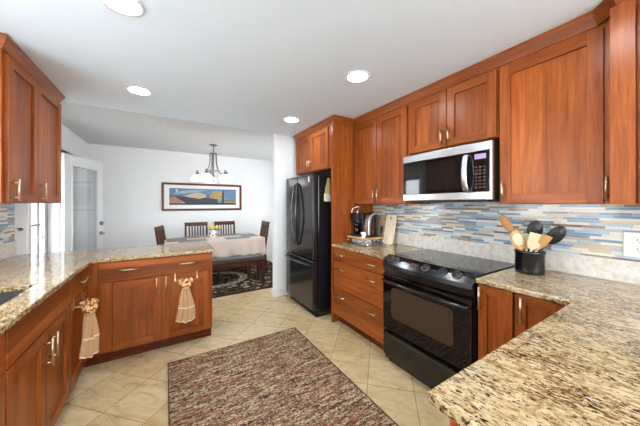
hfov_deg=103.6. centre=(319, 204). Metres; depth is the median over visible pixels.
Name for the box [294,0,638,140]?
crown molding
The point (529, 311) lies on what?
base cabinet
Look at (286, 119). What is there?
diffuser
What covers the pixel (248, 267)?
dining table
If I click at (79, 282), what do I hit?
base cabinet
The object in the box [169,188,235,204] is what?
painting
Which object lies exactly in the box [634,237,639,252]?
socket
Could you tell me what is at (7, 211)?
tile backsplash
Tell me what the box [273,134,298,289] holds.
wall partition
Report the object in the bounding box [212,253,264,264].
cushion
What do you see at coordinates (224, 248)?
tablecloth
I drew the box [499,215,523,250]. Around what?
wooden spoon
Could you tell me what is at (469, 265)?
cooktop
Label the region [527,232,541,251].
slotted turner
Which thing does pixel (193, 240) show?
placemat
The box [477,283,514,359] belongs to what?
base cabinet
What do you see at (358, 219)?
coffee machine
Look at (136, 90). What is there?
diffuser
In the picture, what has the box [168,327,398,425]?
area rug
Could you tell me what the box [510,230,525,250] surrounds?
wooden spoon
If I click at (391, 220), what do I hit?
cutting board
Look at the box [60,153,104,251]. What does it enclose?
door
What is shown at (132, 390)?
floor
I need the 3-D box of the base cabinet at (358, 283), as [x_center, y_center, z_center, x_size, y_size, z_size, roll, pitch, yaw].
[0.615,0.931,2.729,0.665,0.882,0.810,0,0,-32]
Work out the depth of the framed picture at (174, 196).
5.33 m
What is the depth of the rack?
2.83 m
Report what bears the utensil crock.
on the countertop at (579, 365)
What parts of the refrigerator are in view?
fridge door, door handle, door handle, drawer handle, freezer drawer, fridge door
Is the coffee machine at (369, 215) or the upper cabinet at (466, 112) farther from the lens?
the coffee machine at (369, 215)
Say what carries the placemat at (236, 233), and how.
on the tablecloth
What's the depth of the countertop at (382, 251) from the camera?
2.60 m
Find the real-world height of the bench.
0.460 m
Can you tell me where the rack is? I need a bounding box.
[347,236,383,246]
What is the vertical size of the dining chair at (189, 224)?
1.000 m
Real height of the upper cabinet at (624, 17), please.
0.963 m
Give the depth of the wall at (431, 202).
2.17 m
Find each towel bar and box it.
[73,290,89,310]
[174,271,197,281]
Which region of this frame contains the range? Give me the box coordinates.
[382,249,514,388]
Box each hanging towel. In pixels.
[78,298,99,359]
[175,277,194,322]
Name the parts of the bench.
rail, leg, leg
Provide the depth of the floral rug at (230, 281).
4.43 m
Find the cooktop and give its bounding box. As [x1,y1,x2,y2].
[392,249,514,276]
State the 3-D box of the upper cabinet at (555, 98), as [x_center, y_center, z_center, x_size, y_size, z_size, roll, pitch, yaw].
[1.487,-0.481,1.586,0.375,0.963,0.522,0,0,-32]
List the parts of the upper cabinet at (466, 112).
door, door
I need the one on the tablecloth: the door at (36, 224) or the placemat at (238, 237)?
the placemat at (238, 237)
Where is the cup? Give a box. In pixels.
[354,228,359,233]
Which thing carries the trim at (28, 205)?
attached to the wall at (72, 144)
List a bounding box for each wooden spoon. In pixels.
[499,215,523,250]
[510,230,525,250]
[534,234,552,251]
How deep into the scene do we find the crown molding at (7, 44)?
1.79 m
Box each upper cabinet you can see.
[0,48,60,202]
[354,104,430,203]
[410,67,499,154]
[500,18,609,203]
[610,0,639,203]
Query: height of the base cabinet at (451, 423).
0.882 m
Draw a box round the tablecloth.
[164,233,265,257]
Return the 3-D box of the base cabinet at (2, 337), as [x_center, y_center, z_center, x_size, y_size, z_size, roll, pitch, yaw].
[-1.208,0.931,0.400,0.650,0.882,1.046,0,0,-32]
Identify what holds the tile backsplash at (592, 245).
attached to the wall at (431, 202)
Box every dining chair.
[154,225,165,244]
[185,222,207,235]
[214,221,239,274]
[241,221,269,273]
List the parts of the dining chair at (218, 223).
backrest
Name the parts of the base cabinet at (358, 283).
drawer, drawer, drawer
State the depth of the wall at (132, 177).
4.93 m
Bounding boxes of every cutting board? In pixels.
[377,215,386,242]
[383,214,396,244]
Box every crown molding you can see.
[0,32,64,102]
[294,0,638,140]
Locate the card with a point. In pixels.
(327, 197)
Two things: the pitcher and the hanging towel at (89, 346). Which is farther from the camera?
the pitcher
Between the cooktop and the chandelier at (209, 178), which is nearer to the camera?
the cooktop
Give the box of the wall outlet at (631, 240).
[623,232,639,257]
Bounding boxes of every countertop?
[0,241,215,335]
[332,240,422,258]
[428,267,639,425]
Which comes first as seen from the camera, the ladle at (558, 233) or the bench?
the ladle at (558, 233)
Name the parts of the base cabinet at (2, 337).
drawer, door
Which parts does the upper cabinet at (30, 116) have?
handle, door, handle, door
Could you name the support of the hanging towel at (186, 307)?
hanging from the towel bar at (196, 271)
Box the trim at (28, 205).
[26,203,59,253]
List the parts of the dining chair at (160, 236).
leg, backrest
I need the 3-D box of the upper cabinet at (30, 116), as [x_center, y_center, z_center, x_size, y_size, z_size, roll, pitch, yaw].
[-2.298,-0.484,1.883,0.365,0.957,0.975,0,0,-32]
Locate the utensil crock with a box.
[514,248,545,275]
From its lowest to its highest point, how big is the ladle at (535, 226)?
0.338 m
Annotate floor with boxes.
[54,260,448,425]
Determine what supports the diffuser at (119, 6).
attached to the recessed light at (131, 8)
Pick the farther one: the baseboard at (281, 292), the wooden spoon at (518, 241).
the baseboard at (281, 292)
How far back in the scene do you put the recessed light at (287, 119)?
3.05 m
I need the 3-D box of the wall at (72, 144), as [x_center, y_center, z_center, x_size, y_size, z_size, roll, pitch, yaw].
[-2.018,0.072,0.925,0.150,2.600,8.410,0,0,-32]
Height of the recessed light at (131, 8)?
0.009 m
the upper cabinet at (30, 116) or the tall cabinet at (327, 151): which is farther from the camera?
the tall cabinet at (327, 151)
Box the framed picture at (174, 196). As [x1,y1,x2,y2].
[161,182,241,210]
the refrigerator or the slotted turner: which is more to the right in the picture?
the slotted turner
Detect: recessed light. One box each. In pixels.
[100,0,144,16]
[126,85,151,95]
[284,117,299,122]
[345,70,369,82]
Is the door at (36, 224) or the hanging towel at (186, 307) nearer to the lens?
the hanging towel at (186, 307)
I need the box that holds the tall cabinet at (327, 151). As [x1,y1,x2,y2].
[296,122,372,322]
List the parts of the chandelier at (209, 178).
lamp shade, lamp shade, stem, lamp shade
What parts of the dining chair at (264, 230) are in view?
backrest, leg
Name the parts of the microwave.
door, door handle, control panel, trim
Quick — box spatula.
[522,233,528,250]
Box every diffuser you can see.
[104,0,139,13]
[129,87,149,94]
[285,118,297,121]
[348,72,366,81]
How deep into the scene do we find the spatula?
1.67 m
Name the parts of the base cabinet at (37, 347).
door, handle, handle, door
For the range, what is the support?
on the floor
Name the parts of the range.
storage drawer, drawer pull, control knob, door handle, oven door, control panel, control knob, control knob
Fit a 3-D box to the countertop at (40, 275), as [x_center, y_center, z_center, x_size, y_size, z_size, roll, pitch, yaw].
[-1.296,0.473,1.439,1.576,0.030,2.910,0,0,-32]
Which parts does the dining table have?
leg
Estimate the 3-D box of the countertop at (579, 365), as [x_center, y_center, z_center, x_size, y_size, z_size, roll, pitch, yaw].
[1.093,0.473,0.911,1.721,0.030,1.248,0,0,-32]
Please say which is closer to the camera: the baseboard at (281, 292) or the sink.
the sink
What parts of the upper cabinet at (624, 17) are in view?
door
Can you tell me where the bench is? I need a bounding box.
[212,253,264,281]
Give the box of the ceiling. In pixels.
[0,0,609,160]
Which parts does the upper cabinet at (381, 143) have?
door, door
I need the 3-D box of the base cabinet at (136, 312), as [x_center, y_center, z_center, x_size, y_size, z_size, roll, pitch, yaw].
[-1.675,0.931,2.521,1.035,0.882,0.620,0,0,-32]
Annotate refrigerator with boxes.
[285,174,330,316]
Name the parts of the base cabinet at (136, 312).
handle, door, drawer, handle, door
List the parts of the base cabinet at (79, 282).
drawer, handle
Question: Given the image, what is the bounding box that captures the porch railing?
[32,215,40,243]
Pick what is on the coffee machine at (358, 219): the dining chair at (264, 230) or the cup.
the cup
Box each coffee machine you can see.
[351,207,367,236]
[364,212,378,237]
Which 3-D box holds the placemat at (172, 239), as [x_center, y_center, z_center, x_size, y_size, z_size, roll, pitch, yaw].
[-2.457,0.613,4.323,0.300,0.004,0.420,0,0,-32]
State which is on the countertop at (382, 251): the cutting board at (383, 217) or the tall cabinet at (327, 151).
the cutting board at (383, 217)
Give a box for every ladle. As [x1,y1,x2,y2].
[527,220,542,251]
[538,226,566,251]
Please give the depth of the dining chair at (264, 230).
5.14 m
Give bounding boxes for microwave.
[403,140,499,202]
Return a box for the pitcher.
[207,226,220,237]
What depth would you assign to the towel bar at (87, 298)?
1.75 m
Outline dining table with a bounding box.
[237,266,250,278]
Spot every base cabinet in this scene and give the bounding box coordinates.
[0,332,4,425]
[2,280,69,425]
[68,266,90,392]
[83,252,211,367]
[334,247,385,349]
[449,418,458,425]
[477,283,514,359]
[515,293,566,336]
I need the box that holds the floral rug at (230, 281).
[212,261,272,297]
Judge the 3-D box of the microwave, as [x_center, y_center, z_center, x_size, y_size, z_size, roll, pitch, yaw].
[1.110,-0.225,2.107,0.463,0.420,0.748,0,0,-32]
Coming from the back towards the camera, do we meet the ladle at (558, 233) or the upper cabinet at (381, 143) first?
the upper cabinet at (381, 143)
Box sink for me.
[0,290,24,305]
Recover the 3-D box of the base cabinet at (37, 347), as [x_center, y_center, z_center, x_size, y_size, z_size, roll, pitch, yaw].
[-1.688,0.931,1.180,0.650,0.882,0.778,0,0,-32]
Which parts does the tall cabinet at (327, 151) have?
door, door, panel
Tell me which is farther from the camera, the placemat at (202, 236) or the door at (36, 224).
the placemat at (202, 236)
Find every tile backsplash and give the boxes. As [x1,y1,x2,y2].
[0,204,15,259]
[372,202,639,284]
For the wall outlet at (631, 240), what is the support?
attached to the tile backsplash at (592, 245)
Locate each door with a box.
[32,203,47,253]
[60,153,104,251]
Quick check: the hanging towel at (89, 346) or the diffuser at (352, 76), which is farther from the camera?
the diffuser at (352, 76)
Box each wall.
[0,123,86,260]
[87,143,272,255]
[376,202,639,285]
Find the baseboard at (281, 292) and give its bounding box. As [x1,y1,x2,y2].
[271,288,288,296]
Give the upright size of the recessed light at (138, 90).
0.009 m
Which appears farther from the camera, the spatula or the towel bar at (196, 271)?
the towel bar at (196, 271)
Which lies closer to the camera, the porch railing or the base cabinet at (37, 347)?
the base cabinet at (37, 347)
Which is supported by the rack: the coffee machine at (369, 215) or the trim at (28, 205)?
the coffee machine at (369, 215)
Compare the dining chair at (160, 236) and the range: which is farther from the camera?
the dining chair at (160, 236)
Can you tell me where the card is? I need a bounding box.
[324,178,330,200]
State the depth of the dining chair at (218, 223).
5.31 m
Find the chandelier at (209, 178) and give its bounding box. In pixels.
[191,144,232,182]
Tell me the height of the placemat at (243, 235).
0.004 m
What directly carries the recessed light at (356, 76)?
in the ceiling
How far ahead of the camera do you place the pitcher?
4.55 m
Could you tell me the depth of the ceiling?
1.74 m
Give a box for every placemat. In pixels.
[167,238,186,241]
[179,239,207,242]
[184,235,208,238]
[217,233,237,236]
[224,236,250,239]
[238,234,257,236]

